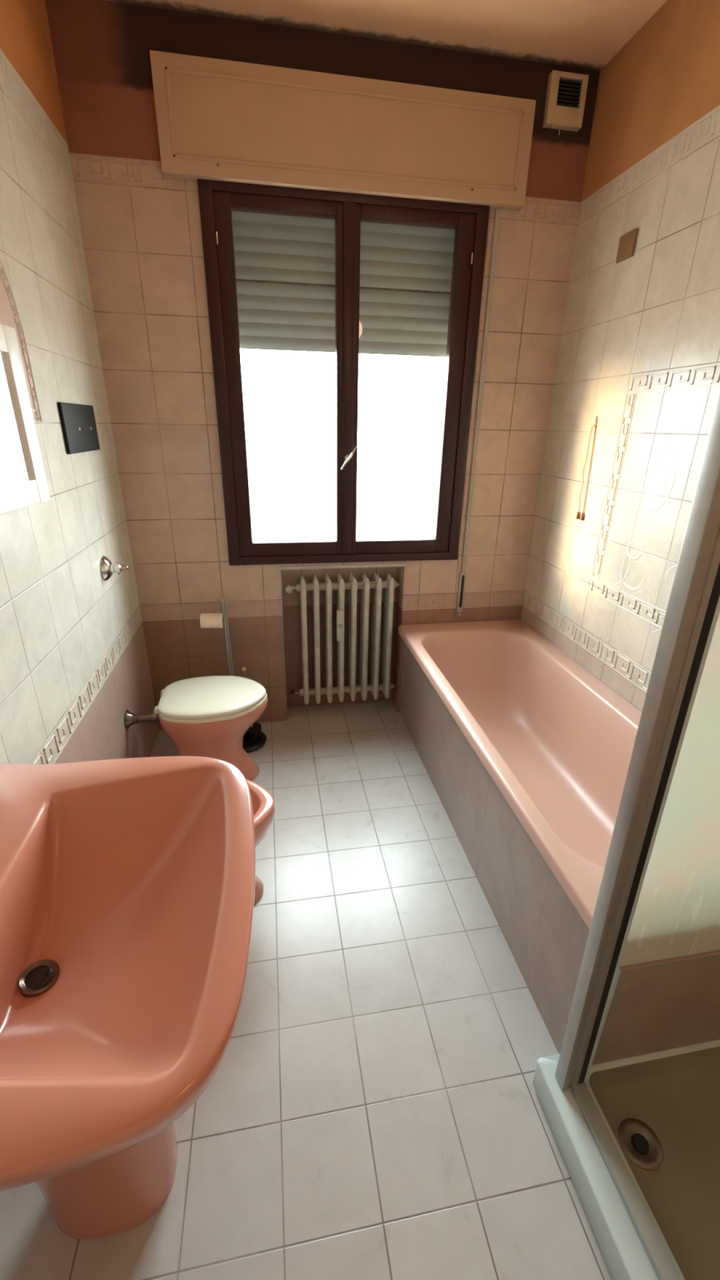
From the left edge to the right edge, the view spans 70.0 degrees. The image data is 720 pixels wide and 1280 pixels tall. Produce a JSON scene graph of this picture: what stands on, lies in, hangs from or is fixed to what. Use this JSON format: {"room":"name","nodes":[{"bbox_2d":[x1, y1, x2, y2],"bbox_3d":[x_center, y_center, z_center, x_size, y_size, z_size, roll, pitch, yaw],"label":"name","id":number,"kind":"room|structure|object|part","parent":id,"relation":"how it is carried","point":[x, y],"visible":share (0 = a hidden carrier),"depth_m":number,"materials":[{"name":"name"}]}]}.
{"room":"bathroom","nodes":[
{"label":"bathroom","id":0,"kind":"room"},
{"bbox_2d":[0,0,159,1192],"bbox_3d":[-0.830,-0.155,0.673,0.120,3.045,3.400,-3,23,-9],"label":"wall","id":1,"kind":"structure","parent":0,"point":[60,617],"depth_m":1.61,"materials":[{"name":"tile"}]},
{"bbox_2d":[0,257,42,422],"bbox_3d":[-0.813,-0.660,0.793,0.008,0.597,1.299,-3,23,-9],"label":"trim","id":2,"kind":"structure","parent":1,"relation":"attached to","point":[6,281],"depth_m":1.40,"materials":[{"name":"tile"}]},
{"bbox_2d":[0,323,50,514],"bbox_3d":[-0.813,-0.452,1.043,0.020,0.402,0.595,-1,23,-6],"label":"mirror","id":3,"kind":"object","parent":1,"relation":"attached to","point":[23,479],"visible":1,"depth_m":1.24,"materials":[{"name":"white mirror"}]},
{"bbox_3d":[-0.818,-0.452,1.042,0.010,0.292,0.485,-1,23,-6],"label":"glass","id":4,"kind":"part","parent":3,"relation":"part of","materials":[{"name":"white mirror"}]},
{"bbox_2d":[0,49,72,176],"bbox_3d":[-0.905,-1.414,1.121,0.002,0.088,1.605,-3,23,-9],"label":"trim","id":5,"kind":"structure","parent":1,"relation":"attached to","point":[5,62],"depth_m":1.55,"materials":[{"name":"tile"}]},
{"bbox_2d":[57,402,100,453],"bbox_3d":[-0.976,-0.742,1.801,0.016,0.155,0.336,-3,23,-9],"label":"light switch","id":6,"kind":"object","parent":1,"relation":"attached to","point":[78,424],"visible":1,"depth_m":1.76,"materials":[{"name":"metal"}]},
{"bbox_2d":[30,605,142,764],"bbox_3d":[-0.798,0.481,1.056,0.003,0.084,3.205,-3,23,-9],"label":"trim","id":7,"kind":"structure","parent":1,"relation":"attached to","point":[136,611],"depth_m":1.73,"materials":[{"name":"tile"}]},
{"bbox_2d":[100,555,128,580],"bbox_3d":[-0.949,-0.281,2.001,0.087,0.096,0.096,-3,23,-9],"label":"valve","id":8,"kind":"object","parent":1,"relation":"attached to","point":[107,567],"visible":1,"depth_m":1.98,"materials":[{"name":"silver metal"}]},
{"bbox_2d":[0,700,612,1279],"bbox_3d":[0.170,1.094,1.520,2.000,0.120,3.448,-3,23,-9],"label":"floor","id":9,"kind":"structure","parent":0,"point":[371,1108],"depth_m":1.30,"materials":[{"name":"tile"}]},
{"bbox_2d":[0,755,255,1239],"bbox_3d":[-0.472,0.784,0.975,0.586,0.850,0.746,-3,23,-9],"label":"washbasin","id":10,"kind":"object","parent":9,"relation":"on","point":[127,885],"visible":1,"depth_m":0.86,"materials":[{"name":"pink ceramic"}]},
{"bbox_2d":[124,675,267,781],"bbox_3d":[-0.710,0.435,2.330,0.592,0.443,0.362,-3,23,-9],"label":"toilet","id":11,"kind":"object","parent":9,"relation":"on","point":[206,716],"visible":0.92,"depth_m":2.20,"materials":[{"name":"pink ceramic"}]},
{"bbox_3d":[-0.642,0.241,2.261,0.450,0.030,0.362,-3,23,-9],"label":"lid","id":12,"kind":"part","parent":11,"relation":"part of","materials":[{"name":"beige plastic"}]},
{"bbox_3d":[-0.640,0.264,2.271,0.452,0.020,0.362,-3,23,-9],"label":"seat","id":13,"kind":"part","parent":11,"relation":"part of","materials":[{"name":"beige plastic"}]},
{"bbox_3d":[-0.642,0.454,2.351,0.454,0.393,0.353,-3,23,-9],"label":"bowl","id":14,"kind":"part","parent":11,"relation":"part of","materials":[{"name":"pink ceramic"}]},
{"bbox_2d":[197,598,266,752],"bbox_3d":[-0.628,0.179,2.529,0.293,0.763,0.215,-3,23,-9],"label":"stand","id":15,"kind":"object","parent":9,"relation":"on","point":[254,739],"visible":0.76,"depth_m":2.60,"materials":[{"name":"metal"}]},
{"bbox_2d":[200,613,223,627],"bbox_3d":[-0.714,-0.093,2.476,0.105,0.077,0.072,-3,23,-9],"label":"toilet paper roll","id":16,"kind":"object","parent":15,"relation":"on","point":[206,620],"visible":0.96,"depth_m":2.45,"materials":[{"name":"white paper"}]},
{"bbox_2d":[244,722,261,740],"bbox_3d":[-0.561,0.479,2.690,0.091,0.055,0.091,-3,23,-9],"label":"cup","id":17,"kind":"object","parent":15,"relation":"on","point":[254,733],"depth_m":2.66,"materials":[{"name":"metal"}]},
{"bbox_2d":[245,778,275,903],"bbox_3d":[-0.556,0.695,1.708,0.552,0.446,0.359,-3,23,-9],"label":"bidet","id":18,"kind":"object","parent":9,"relation":"on","point":[263,802],"visible":0.14,"depth_m":1.68,"materials":[{"name":"pink ceramic"}]},
{"bbox_2d":[398,619,641,1053],"bbox_3d":[0.701,0.500,2.099,0.702,0.546,1.818,-3,23,-9],"label":"bathtub","id":19,"kind":"object","parent":9,"relation":"on","point":[526,753],"visible":0.61,"depth_m":2.02,"materials":[{"name":"pink ceramic"}]},
{"bbox_2d":[532,1039,719,1279],"bbox_3d":[0.891,1.228,0.943,0.776,0.099,0.894,-3,23,-9],"label":"shower tray","id":20,"kind":"object","parent":9,"relation":"on","point":[660,1110],"visible":0.94,"depth_m":1.15,"materials":[{"name":"ceramic"}]},
{"bbox_2d":[555,387,719,1279],"bbox_3d":[0.900,0.330,0.563,0.790,1.850,0.864,-3,23,-9],"label":"shower enclosure","id":21,"kind":"object","parent":20,"relation":"on","point":[659,895],"visible":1,"depth_m":0.95,"materials":[{"name":"metal"}]},
{"bbox_3d":[0.580,1.201,0.842,0.034,0.018,0.815,-3,23,-9],"label":"rail","id":22,"kind":"part","parent":21,"relation":"part of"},
{"bbox_3d":[0.876,0.016,0.894,0.698,1.485,0.006,-3,23,-9],"label":"panel","id":23,"kind":"part","parent":21,"relation":"part of","materials":[{"name":"clear glass"}]},
{"bbox_2d":[44,0,599,730],"bbox_3d":[-0.098,-0.915,2.526,2.240,3.045,0.300,-3,23,-9],"label":"wall","id":24,"kind":"structure","parent":0,"point":[143,246],"depth_m":2.17,"materials":[{"name":"tile"}]},
{"bbox_2d":[139,600,281,621],"bbox_3d":[-0.737,-0.146,2.563,0.680,0.084,0.003,-3,23,-9],"label":"trim","id":25,"kind":"structure","parent":24,"relation":"attached to","point":[144,607],"depth_m":2.55,"materials":[{"name":"tile"}]},
{"bbox_2d":[69,153,580,224],"bbox_3d":[-0.056,-1.755,2.014,2.005,0.073,0.002,-3,23,-9],"label":"trim","id":26,"kind":"structure","parent":24,"relation":"attached to","point":[76,155],"depth_m":1.89,"materials":[{"name":"tile"}]},
{"bbox_2d":[285,572,399,704],"bbox_3d":[-0.091,0.004,2.812,0.605,0.720,0.161,-3,23,-9],"label":"radiator","id":27,"kind":"object","parent":24,"relation":"attached to","point":[389,584],"visible":1,"depth_m":2.78,"materials":[{"name":"grey metal"}]},
{"bbox_2d":[279,566,406,720],"bbox_3d":[-0.101,-0.002,2.833,0.652,0.885,0.158,-3,23,-9],"label":"wall niche","id":28,"kind":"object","parent":24,"relation":"attached to","point":[290,602],"depth_m":2.87,"materials":[{"name":"tile"}]},
{"bbox_2d":[278,563,407,569],"bbox_3d":[-0.092,-0.399,2.658,0.652,0.018,0.152,-3,23,-9],"label":"trim","id":29,"kind":"structure","parent":24,"relation":"attached to","point":[380,565],"depth_m":2.59,"materials":[{"name":"grey stone"}]},
{"bbox_2d":[149,49,536,210],"bbox_3d":[-0.025,-1.890,1.935,1.408,0.326,0.054,-3,23,-9],"label":"box","id":30,"kind":"object","parent":24,"relation":"attached to","point":[218,119],"visible":1,"depth_m":1.91,"materials":[{"name":"beige paint"}]},
{"bbox_2d":[197,178,489,565],"bbox_3d":[-0.051,-1.074,2.293,1.152,1.480,0.107,-3,23,-9],"label":"window","id":31,"kind":"structure","parent":24,"relation":"in","point":[218,199],"depth_m":2.22,"materials":[{"name":"brown wood"}]},
{"bbox_3d":[-0.318,-1.072,2.269,0.526,1.419,0.052,-3,23,-9],"label":"sash","id":32,"kind":"part","parent":31,"relation":"part of","materials":[{"name":"brown wood"}]},
{"bbox_2d":[231,210,454,357],"bbox_3d":[-0.068,-1.548,2.252,1.060,0.509,0.012,-3,23,-9],"label":"roller shutter","id":33,"kind":"object","parent":31,"relation":"attached to","point":[285,265],"visible":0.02,"depth_m":2.25,"materials":[{"name":"grey plastic"}]},
{"bbox_3d":[-0.054,-0.834,2.355,0.072,0.103,0.036,-3,23,-9],"label":"handle","id":34,"kind":"part","parent":31,"relation":"part of","materials":[{"name":"silver metal"}]},
{"bbox_2d":[253,357,445,541],"bbox_3d":[-0.089,-1.157,2.489,1.090,1.420,0.305,-3,23,-9],"label":"trim","id":35,"kind":"structure","parent":31,"relation":"attached to","point":[444,358],"depth_m":2.80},
{"bbox_3d":[0.204,-1.098,2.355,0.534,1.419,0.052,-3,23,-9],"label":"sash","id":36,"kind":"part","parent":31,"relation":"part of","materials":[{"name":"brown wood"}]},
{"bbox_2d":[404,591,524,610],"bbox_3d":[0.570,-0.212,2.778,0.678,0.084,0.003,-3,23,-9],"label":"trim","id":37,"kind":"structure","parent":24,"relation":"attached to","point":[515,592],"depth_m":2.77,"materials":[{"name":"tile"}]},
{"bbox_2d":[455,207,501,615],"bbox_3d":[0.555,-0.968,2.451,0.036,1.813,0.016,-3,23,-9],"label":"strap","id":38,"kind":"object","parent":24,"relation":"attached to","point":[462,579],"visible":0.86,"depth_m":2.41,"materials":[{"name":"fabric"}]},
{"bbox_3d":[0.542,-0.246,2.756,0.036,0.245,0.008,-3,23,-9],"label":"winder plate","id":39,"kind":"part","parent":38,"relation":"part of","materials":[{"name":"grey metal"}]},
{"bbox_2d":[542,70,588,134],"bbox_3d":[0.802,-2.095,2.012,0.152,0.174,0.035,-3,23,-9],"label":"fan","id":40,"kind":"object","parent":24,"relation":"attached to","point":[566,93],"visible":1,"depth_m":2.00,"materials":[{"name":"white plastic"}]},
{"bbox_2d":[556,79,582,107],"bbox_3d":[0.808,-2.123,2.005,0.104,0.094,0.029,-3,23,-9],"label":"grille","id":41,"kind":"object","parent":40,"relation":"attached to","point":[569,91],"depth_m":1.99,"materials":[{"name":"plastic"}]},
{"bbox_2d":[106,0,666,71],"bbox_3d":[0.231,-1.587,0.324,2.000,0.100,3.300,-3,23,-9],"label":"ceiling","id":42,"kind":"structure","parent":0,"point":[587,34],"depth_m":1.77,"materials":[{"name":"paint"}]},
{"bbox_2d":[520,0,719,711],"bbox_3d":[1.260,-0.261,1.017,0.120,3.045,3.400,-3,23,-9],"label":"wall","id":43,"kind":"structure","parent":0,"point":[655,308],"depth_m":1.89,"materials":[{"name":"tile"}]},
{"bbox_2d":[575,416,597,519],"bbox_3d":[0.973,-0.730,2.201,0.013,0.420,0.064,-3,23,-9],"label":"pull cord","id":44,"kind":"object","parent":43,"relation":"attached to","point":[594,425],"visible":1,"depth_m":2.21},
{"bbox_2d":[522,591,651,693],"bbox_3d":[1.052,0.114,2.016,0.003,0.084,1.805,-3,23,-9],"label":"trim","id":45,"kind":"structure","parent":43,"relation":"attached to","point":[560,625],"depth_m":2.24,"materials":[{"name":"tile"}]},
{"bbox_2d":[615,228,638,263],"bbox_3d":[0.988,-1.458,1.902,0.010,0.083,0.094,-3,23,-9],"label":"cover plate","id":46,"kind":"object","parent":43,"relation":"attached to","point":[627,243],"visible":1,"depth_m":1.89,"materials":[{"name":"beige plastic"}]},
{"bbox_2d":[609,436,679,633],"bbox_3d":[1.085,-0.324,1.685,0.002,0.706,0.702,-3,23,-9],"label":"trim","id":47,"kind":"structure","parent":43,"relation":"attached to","point":[621,582],"depth_m":1.84,"materials":[{"name":"tile"}]},
{"bbox_2d":[577,106,719,224],"bbox_3d":[1.089,-1.443,1.314,0.002,0.073,1.905,-3,23,-9],"label":"trim","id":48,"kind":"structure","parent":43,"relation":"attached to","point":[717,108],"depth_m":1.75,"materials":[{"name":"tile"}]},
{"bbox_2d":[587,362,719,629],"bbox_3d":[1.089,-0.411,1.627,0.004,0.844,1.015,-3,23,-9],"label":"trim","id":49,"kind":"structure","parent":43,"relation":"attached to","point":[717,363],"depth_m":1.95,"materials":[{"name":"tile"}]},
{"bbox_2d":[591,950,719,1065],"bbox_3d":[0.863,0.857,1.255,0.694,0.344,0.040,-3,23,-9],"label":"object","id":50,"kind":"structure","parent":43,"relation":"attached to","point":[657,1006],"depth_m":1.21,"materials":[{"name":"tile"}]}
]}

